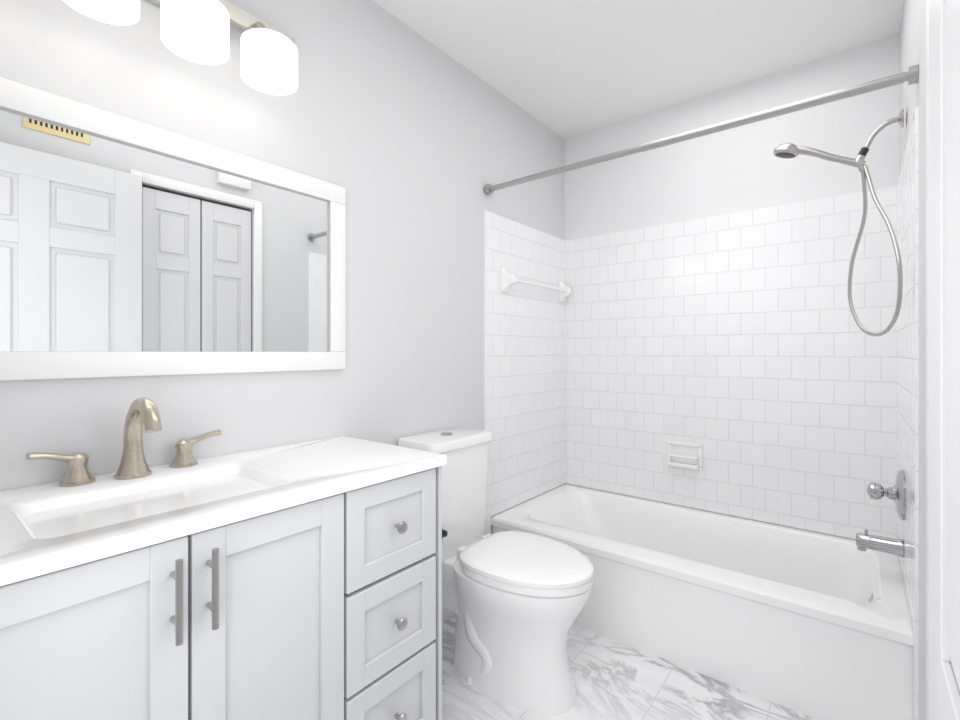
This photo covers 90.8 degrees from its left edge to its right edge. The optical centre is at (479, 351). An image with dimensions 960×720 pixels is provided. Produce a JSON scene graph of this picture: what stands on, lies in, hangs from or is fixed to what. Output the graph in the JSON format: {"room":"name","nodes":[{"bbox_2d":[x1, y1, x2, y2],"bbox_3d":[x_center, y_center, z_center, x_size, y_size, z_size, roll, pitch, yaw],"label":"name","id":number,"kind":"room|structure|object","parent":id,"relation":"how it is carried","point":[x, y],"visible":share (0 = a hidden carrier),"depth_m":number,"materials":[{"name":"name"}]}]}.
{"room":"bathroom","nodes":[
{"label":"bathroom","id":0,"kind":"room"},
{"bbox_2d":[0,0,564,533],"bbox_3d":[-0.344,-0.067,1.877,0.100,2.440,2.825,0,0,39],"label":"wall","id":1,"kind":"structure","parent":0,"point":[412,142],"depth_m":1.65,"materials":[{"name":"white paint"}]},
{"bbox_2d":[0,77,345,380],"bbox_3d":[-0.781,-0.252,1.231,0.021,0.621,1.009,0,0,39],"label":"mirror","id":2,"kind":"object","parent":1,"relation":"attached to","point":[129,247],"visible":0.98,"depth_m":1.18,"materials":[{"name":"clear glass"}]},
{"bbox_2d":[62,0,297,94],"bbox_3d":[-0.771,-0.865,1.099,0.201,0.245,0.795,0,0,39],"label":"sconce","id":3,"kind":"object","parent":1,"relation":"attached to","point":[196,31],"visible":1,"depth_m":1.21,"materials":[{"name":"white glass"}]},
{"bbox_2d":[442,607,455,622],"bbox_3d":[-0.225,1.103,1.937,0.012,0.100,0.796,0,0,39],"label":"baseboard","id":4,"kind":"structure","parent":1,"relation":"attached to","point":[447,614],"depth_m":2.03,"materials":[{"name":"white paint"}]},
{"bbox_2d":[484,210,564,534],"bbox_3d":[0.268,0.240,2.556,0.008,1.826,0.786,0,0,39],"label":"tile","id":5,"kind":"structure","parent":1,"relation":"attached to","point":[524,374],"depth_m":2.50,"materials":[{"name":"white tile"}]},
{"bbox_2d":[501,267,570,301],"bbox_3d":[0.326,-0.359,2.571,0.064,0.124,0.635,0,0,39],"label":"towel bar","id":6,"kind":"object","parent":5,"relation":"attached to","point":[509,279],"visible":0.96,"depth_m":2.42,"materials":[{"name":"white ceramic"}]},
{"bbox_2d":[442,616,815,719],"bbox_3d":[0.289,1.178,1.372,1.720,0.050,2.825,0,0,39],"label":"floor","id":7,"kind":"structure","parent":0,"point":[613,679],"depth_m":1.60,"materials":[{"name":"stone"}]},
{"bbox_2d":[0,436,446,719],"bbox_3d":[-0.590,0.721,1.079,0.507,0.865,1.010,0,0,39],"label":"bathroom vanity","id":8,"kind":"object","parent":7,"relation":"on","point":[300,581],"visible":1,"depth_m":0.94,"materials":[{"name":"white paint"}]},
{"bbox_2d":[26,397,221,486],"bbox_3d":[-0.765,0.194,1.080,0.202,0.186,0.378,0,0,39],"label":"faucet","id":9,"kind":"object","parent":8,"relation":"on","point":[142,411],"visible":1,"depth_m":1.07,"materials":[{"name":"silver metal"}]},
{"bbox_2d":[398,427,593,715],"bbox_3d":[0.067,0.738,1.726,0.719,0.831,0.368,0,0,39],"label":"toilet","id":10,"kind":"object","parent":7,"relation":"on","point":[515,602],"visible":0.94,"depth_m":1.59,"materials":[{"name":"white ceramic"}]},
{"bbox_2d":[491,484,912,719],"bbox_3d":[0.874,0.974,2.104,1.514,0.358,0.747,0,0,39],"label":"bathtub","id":11,"kind":"object","parent":7,"relation":"on","point":[815,625],"visible":0.85,"depth_m":1.75,"materials":[{"name":"white ceramic"}]},
{"bbox_2d":[372,0,903,139],"bbox_3d":[0.289,-1.312,1.372,1.720,0.050,2.825,0,0,39],"label":"ceiling","id":12,"kind":"structure","parent":0,"point":[565,69],"depth_m":1.98,"materials":[{"name":"white paint"}]},
{"bbox_2d":[565,35,898,539],"bbox_3d":[1.140,-0.067,2.437,1.520,2.440,0.100,0,0,39],"label":"wall","id":13,"kind":"structure","parent":0,"point":[737,169],"depth_m":2.28,"materials":[{"name":"white paint"}]},
{"bbox_2d":[565,186,896,538],"bbox_3d":[1.106,0.059,2.394,1.520,1.465,0.008,0,0,39],"label":"tile","id":14,"kind":"structure","parent":13,"relation":"attached to","point":[751,356],"depth_m":2.26,"materials":[{"name":"white tile"}]},
{"bbox_2d":[667,440,702,470],"bbox_3d":[1.037,0.530,2.412,0.170,0.134,0.050,0,0,39],"label":"soap dish","id":15,"kind":"object","parent":14,"relation":"attached to","point":[684,455],"visible":1,"depth_m":2.41,"materials":[{"name":"white ceramic"}]},
{"bbox_2d":[899,0,925,719],"bbox_3d":[0.922,-0.067,0.866,0.100,2.440,2.825,0,0,39],"label":"wall","id":16,"kind":"structure","parent":0,"point":[912,45],"depth_m":1.27,"materials":[{"name":"white paint"}]},
{"bbox_2d":[485,64,918,194],"bbox_3d":[0.627,-0.774,1.788,1.511,0.048,0.048,0,0,39],"label":"shower rod","id":17,"kind":"object","parent":16,"relation":"attached to","point":[911,76],"visible":0.98,"depth_m":1.58,"materials":[{"name":"silver metal"}]},
{"bbox_2d":[897,107,918,719],"bbox_3d":[1.449,0.240,1.612,0.008,1.826,0.786,0,0,39],"label":"tile","id":18,"kind":"structure","parent":16,"relation":"attached to","point":[908,344],"depth_m":1.42,"materials":[{"name":"white tile"}]},
{"bbox_2d":[773,108,903,335],"bbox_3d":[1.262,-0.446,1.694,0.385,0.785,0.243,0,0,39],"label":"shower head","id":19,"kind":"object","parent":18,"relation":"attached to","point":[788,150],"visible":1,"depth_m":1.70},
{"bbox_2d":[855,529,903,556],"bbox_3d":[1.409,0.674,1.674,0.130,0.074,0.060,0,0,39],"label":"tub spout","id":20,"kind":"object","parent":18,"relation":"attached to","point":[865,540],"visible":1,"depth_m":1.66,"materials":[{"name":"silver metal"}]},
{"bbox_2d":[867,469,904,520],"bbox_3d":[1.422,0.493,1.664,0.098,0.172,0.172,0,0,39],"label":"shower valve","id":21,"kind":"object","parent":18,"relation":"attached to","point":[878,491],"visible":1,"depth_m":1.63,"materials":[{"name":"silver metal"}]},
{"bbox_2d":[926,0,928,719],"bbox_3d":[0.790,0.113,0.790,0.012,2.080,0.680,0,0,39],"label":"trim","id":22,"kind":"structure","parent":16,"relation":"attached to","point":[927,359],"depth_m":1.03,"materials":[{"name":"white paint"}]},
{"bbox_2d":[929,0,959,719],"bbox_3d":[0.291,0.126,0.286,0.107,2.030,0.800,0,0,39],"label":"door","id":23,"kind":"structure","parent":16,"relation":"in","point":[944,359],"depth_m":0.50,"materials":[{"name":"white paint"}]}
]}

